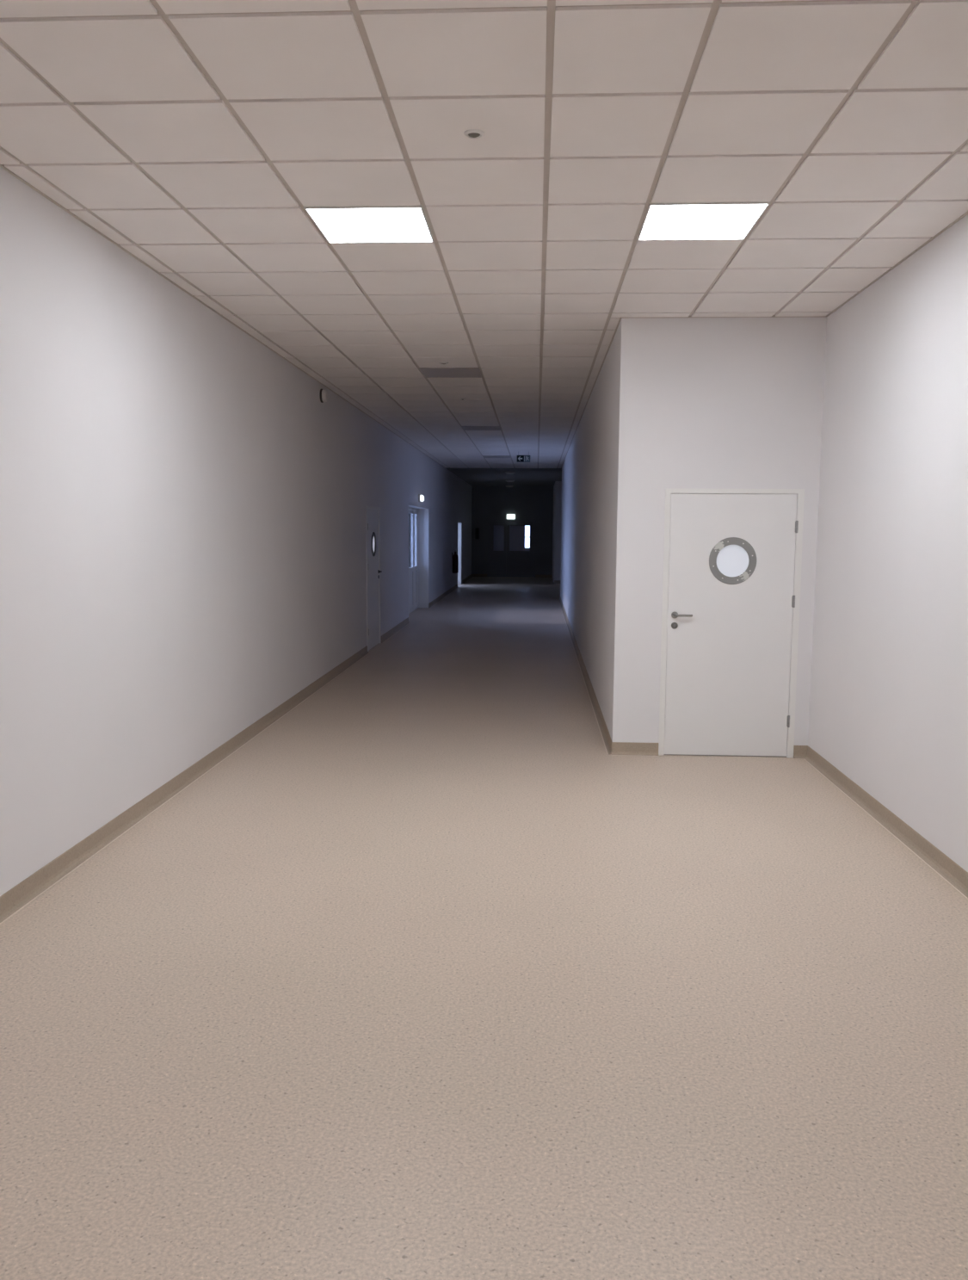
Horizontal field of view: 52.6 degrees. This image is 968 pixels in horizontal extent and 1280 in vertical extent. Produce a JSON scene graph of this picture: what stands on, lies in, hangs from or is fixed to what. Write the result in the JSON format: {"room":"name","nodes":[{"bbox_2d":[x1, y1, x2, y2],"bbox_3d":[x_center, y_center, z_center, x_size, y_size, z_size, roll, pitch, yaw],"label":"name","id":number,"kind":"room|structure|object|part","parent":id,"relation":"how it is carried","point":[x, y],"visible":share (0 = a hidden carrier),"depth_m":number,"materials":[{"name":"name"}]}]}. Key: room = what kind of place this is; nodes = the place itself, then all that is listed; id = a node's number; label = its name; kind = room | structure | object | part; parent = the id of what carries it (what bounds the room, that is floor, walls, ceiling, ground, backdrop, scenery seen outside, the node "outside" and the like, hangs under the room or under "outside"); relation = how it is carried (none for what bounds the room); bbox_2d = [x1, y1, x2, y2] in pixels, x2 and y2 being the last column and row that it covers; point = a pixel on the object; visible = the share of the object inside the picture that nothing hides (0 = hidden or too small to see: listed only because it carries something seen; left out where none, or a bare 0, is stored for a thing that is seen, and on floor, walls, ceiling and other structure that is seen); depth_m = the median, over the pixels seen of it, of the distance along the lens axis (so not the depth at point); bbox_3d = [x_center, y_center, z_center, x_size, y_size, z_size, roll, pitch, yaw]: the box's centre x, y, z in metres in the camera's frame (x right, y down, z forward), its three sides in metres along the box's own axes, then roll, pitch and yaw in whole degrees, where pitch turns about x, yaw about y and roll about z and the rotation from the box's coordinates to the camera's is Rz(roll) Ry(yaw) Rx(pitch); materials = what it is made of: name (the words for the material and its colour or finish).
{"room":"hospital interior","nodes":[
{"label":"hospital interior","id":0,"kind":"room"},
{"bbox_2d":[0,166,472,896],"bbox_3d":[-1.609,-1.856,17.109,0.320,3.294,46.600,1,6,3],"label":"wall","id":1,"kind":"structure","parent":0,"point":[183,530],"depth_m":5.96,"materials":[{"name":"white paint"}]},
{"bbox_2d":[0,574,472,924],"bbox_3d":[-1.550,-0.032,15.195,0.040,0.098,42.000,1,6,3],"label":"baseboard","id":2,"kind":"structure","parent":1,"relation":"attached to","point":[27,891],"depth_m":5.98,"materials":[{"name":"beige plastic"}]},
{"bbox_2d":[319,389,327,402],"bbox_3d":[-1.739,-2.657,10.657,0.070,0.148,0.148,1,6,3],"label":"wall box","id":3,"kind":"object","parent":1,"relation":"attached to","point":[324,393],"depth_m":10.61,"materials":[{"name":"grey plastic"}]},
{"bbox_2d":[365,505,382,651],"bbox_3d":[-1.613,-0.909,14.258,0.111,2.050,1.190,1,6,3],"label":"door","id":4,"kind":"structure","parent":1,"relation":"in","point":[373,514],"depth_m":14.26,"materials":[{"name":"white paint"}]},
{"bbox_2d":[408,507,418,613],"bbox_3d":[-1.546,-1.600,19.835,0.109,2.175,3.380,1,6,3],"label":"door","id":5,"kind":"structure","parent":1,"relation":"in","point":[413,512],"depth_m":20.79,"materials":[{"name":"white paint"}]},
{"bbox_3d":[-1.553,-2.045,20.169,0.008,1.135,1.140,1,6,3],"label":"glass","id":6,"kind":"part","parent":5,"relation":"part of","materials":[{"name":"clear glass"}]},
{"bbox_3d":[-1.557,-1.039,20.282,0.023,0.720,1.132,1,6,3],"label":"panel","id":7,"kind":"part","parent":5,"relation":"part of","materials":[{"name":"white paint"}]},
{"bbox_2d":[414,510,417,608],"bbox_3d":[-1.501,-1.736,21.183,0.045,2.099,0.562,1,6,3],"label":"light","id":8,"kind":"object","parent":5,"relation":"attached to","point":[416,511],"depth_m":21.34,"materials":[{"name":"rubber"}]},
{"bbox_2d":[408,504,428,607],"bbox_3d":[-1.402,-1.598,19.828,0.196,2.175,3.380,1,6,3],"label":"trim","id":9,"kind":"structure","parent":1,"relation":"attached to","point":[423,511],"depth_m":21.50,"materials":[{"name":"white paint"}]},
{"bbox_2d":[418,494,424,501],"bbox_3d":[-1.261,-2.843,19.650,0.085,0.145,0.340,1,6,3],"label":"emergency light","id":10,"kind":"object","parent":1,"relation":"attached to","point":[421,497],"visible":1,"depth_m":19.50,"materials":[{"name":"white plastic"}]},
{"bbox_2d":[420,494,424,501],"bbox_3d":[-1.240,-2.842,19.649,0.042,0.129,0.324,1,6,3],"label":"diffuser","id":11,"kind":"object","parent":10,"relation":"attached to","point":[422,497],"depth_m":19.53,"materials":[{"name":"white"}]},
{"bbox_2d":[451,550,458,573],"bbox_3d":[-0.812,-2.205,27.607,0.177,0.645,0.178,-5,9,-41],"label":"fire extinguisher","id":12,"kind":"object","parent":1,"relation":"attached to","point":[455,558],"visible":1,"depth_m":27.55,"materials":[{"name":"red paint"}]},
{"bbox_2d":[457,521,461,584],"bbox_3d":[-1.184,-2.671,30.271,0.868,1.970,1.350,1,6,3],"label":"door","id":13,"kind":"structure","parent":1,"relation":"in","point":[459,522],"depth_m":30.87,"materials":[{"name":"white paint"}]},
{"bbox_2d":[0,572,967,1279],"bbox_3d":[4.151,-0.049,17.005,11.878,0.200,46.600,1,6,3],"label":"floor","id":14,"kind":"structure","parent":0,"point":[425,977],"depth_m":3.51,"materials":[{"name":"beige plastic"}]},
{"bbox_2d":[0,0,967,468],"bbox_3d":[0.334,-2.751,9.347,4.983,0.251,31.600,1,6,3],"label":"ceiling","id":15,"kind":"structure","parent":0,"point":[196,137],"depth_m":4.16,"materials":[{"name":"tile"}]},
{"bbox_2d":[303,204,434,242],"bbox_3d":[-0.579,-2.153,5.084,0.581,0.013,0.584,1,6,3],"label":"recessed light","id":16,"kind":"object","parent":15,"relation":"in","point":[345,224],"visible":1,"depth_m":5.05,"materials":[{"name":"white plastic"}]},
{"bbox_2d":[420,366,482,377],"bbox_3d":[-0.324,-2.689,9.848,0.581,0.013,0.584,1,6,3],"label":"recessed light","id":17,"kind":"object","parent":15,"relation":"in","point":[428,372],"visible":1,"depth_m":9.82,"materials":[{"name":"white plastic"}]},
{"bbox_2d":[463,129,484,138],"bbox_3d":[-0.039,-2.003,3.888,0.080,0.016,0.080,1,6,3],"label":"ceiling detector","id":18,"kind":"object","parent":15,"relation":"attached to","point":[473,133],"visible":1,"depth_m":3.87,"materials":[{"name":"white plastic"}]},
{"bbox_2d":[461,425,500,430],"bbox_3d":[-0.038,-3.291,15.206,0.581,0.013,0.584,1,6,3],"label":"recessed light","id":19,"kind":"object","parent":15,"relation":"in","point":[466,428],"visible":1,"depth_m":15.21,"materials":[{"name":"white plastic"}]},
{"bbox_2d":[482,455,511,457],"bbox_3d":[0.280,-3.961,21.160,0.581,0.013,0.584,1,6,3],"label":"recessed light","id":20,"kind":"object","parent":15,"relation":"in","point":[485,456],"visible":0.91,"depth_m":21.12,"materials":[{"name":"white plastic"}]},
{"bbox_2d":[483,456,510,457],"bbox_3d":[0.280,-3.962,21.160,0.563,0.011,0.566,1,6,3],"label":"diffuser","id":21,"kind":"object","parent":20,"relation":"attached to","point":[484,456],"depth_m":21.24,"materials":[{"name":"white plastic"}]},
{"bbox_2d":[517,455,530,462],"bbox_3d":[0.795,-3.683,19.696,0.270,0.208,0.021,1,6,3],"label":"exit sign","id":22,"kind":"object","parent":15,"relation":"hanging from","point":[520,458],"visible":1,"depth_m":19.69,"materials":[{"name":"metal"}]},
{"bbox_2d":[637,201,770,240],"bbox_3d":[1.100,-2.132,4.997,0.572,0.013,0.584,1,6,3],"label":"recessed light","id":23,"kind":"object","parent":15,"relation":"in","point":[665,220],"visible":1,"depth_m":4.96,"materials":[{"name":"white plastic"}]},
{"bbox_2d":[471,486,553,576],"bbox_3d":[1.160,-4.004,35.867,3.208,3.394,0.200,1,6,3],"label":"wall","id":24,"kind":"structure","parent":0,"point":[528,503],"depth_m":35.71,"materials":[{"name":"paint"}]},
{"bbox_2d":[476,527,478,538],"bbox_3d":[-0.252,-3.889,35.816,0.120,0.400,0.075,1,6,3],"label":"wall box","id":25,"kind":"object","parent":24,"relation":"attached to","point":[477,528],"visible":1,"depth_m":35.78,"materials":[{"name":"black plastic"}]},
{"bbox_2d":[507,513,515,519],"bbox_3d":[0.981,-4.491,35.685,0.320,0.200,0.070,1,6,3],"label":"emergency light","id":26,"kind":"object","parent":24,"relation":"attached to","point":[509,516],"visible":1,"depth_m":35.66,"materials":[{"name":"white plastic"}]},
{"bbox_2d":[488,519,535,577],"bbox_3d":[1.007,-3.357,35.892,1.740,2.100,0.110,1,6,3],"label":"door","id":27,"kind":"structure","parent":24,"relation":"in","point":[518,563],"depth_m":35.88,"materials":[{"name":"paint"}]},
{"bbox_2d":[493,525,534,572],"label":"window","id":28,"kind":"structure","parent":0,"point":[516,533],"depth_m":39.99,"materials":[{"name":"clear glass"}]},
{"bbox_2d":[552,481,562,581],"bbox_3d":[6.491,-3.270,29.668,8.600,3.394,11.700,1,6,3],"label":"wall","id":29,"kind":"structure","parent":0,"point":[558,485],"depth_m":31.78,"materials":[{"name":"white paint"}]},
{"bbox_2d":[0,163,967,468],"bbox_3d":[0.398,-2.641,9.457,4.463,0.015,31.400,1,6,3],"label":"trim","id":30,"kind":"structure","parent":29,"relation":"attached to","point":[1,165],"depth_m":6.42,"materials":[{"name":"metal"}]},
{"bbox_2d":[446,467,562,486],"bbox_3d":[4.871,-5.013,29.660,11.878,0.250,11.900,1,6,3],"label":"ceiling","id":31,"kind":"structure","parent":29,"relation":"attached to","point":[474,477],"depth_m":29.00,"materials":[{"name":"paint"}]},
{"bbox_2d":[471,574,560,583],"bbox_3d":[5.106,-2.079,33.736,11.358,0.098,4.040,1,6,3],"label":"baseboard","id":32,"kind":"structure","parent":29,"relation":"attached to","point":[473,575],"depth_m":35.89,"materials":[{"name":"beige plastic"}]},
{"bbox_2d":[560,316,827,745],"bbox_3d":[2.304,-1.685,15.816,1.694,3.294,16.990,1,6,3],"label":"wall","id":33,"kind":"structure","parent":0,"point":[689,403],"depth_m":7.35,"materials":[{"name":"white paint"}]},
{"bbox_2d":[558,597,612,754],"bbox_3d":[1.427,-0.107,16.038,0.040,0.098,16.994,1,6,3],"label":"baseboard","id":34,"kind":"structure","parent":33,"relation":"attached to","point":[603,729],"depth_m":10.23,"materials":[{"name":"beige plastic"}]},
{"bbox_2d":[612,742,808,759],"bbox_3d":[1.739,0.852,7.551,1.496,0.098,0.040,1,6,3],"label":"baseboard","id":35,"kind":"structure","parent":33,"relation":"attached to","point":[618,748],"depth_m":7.59,"materials":[{"name":"beige plastic"}]},
{"bbox_2d":[658,488,804,757],"bbox_3d":[1.873,-0.117,7.459,1.030,2.046,0.111,1,6,3],"label":"door","id":36,"kind":"structure","parent":33,"relation":"in","point":[732,558],"depth_m":7.46,"materials":[{"name":"white paint"}]},
{"bbox_3d":[1.507,-0.187,7.443,0.160,0.052,0.055,1,6,3],"label":"handle","id":37,"kind":"part","parent":36,"relation":"part of","materials":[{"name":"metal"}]},
{"bbox_3d":[1.881,-0.600,7.421,0.255,0.255,0.010,1,6,3],"label":"porthole glass","id":38,"kind":"part","parent":36,"relation":"part of","materials":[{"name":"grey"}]},
{"bbox_2d":[808,214,967,871],"bbox_3d":[2.236,0.037,0.545,0.200,3.294,13.710,1,6,3],"label":"wall","id":39,"kind":"structure","parent":0,"point":[889,697],"depth_m":5.69,"materials":[{"name":"white paint"}]},
{"bbox_2d":[804,745,967,899],"bbox_3d":[2.111,1.613,0.828,0.040,0.098,13.507,1,6,3],"label":"baseboard","id":40,"kind":"structure","parent":39,"relation":"attached to","point":[936,859],"depth_m":5.65,"materials":[{"name":"beige plastic"}]}
]}

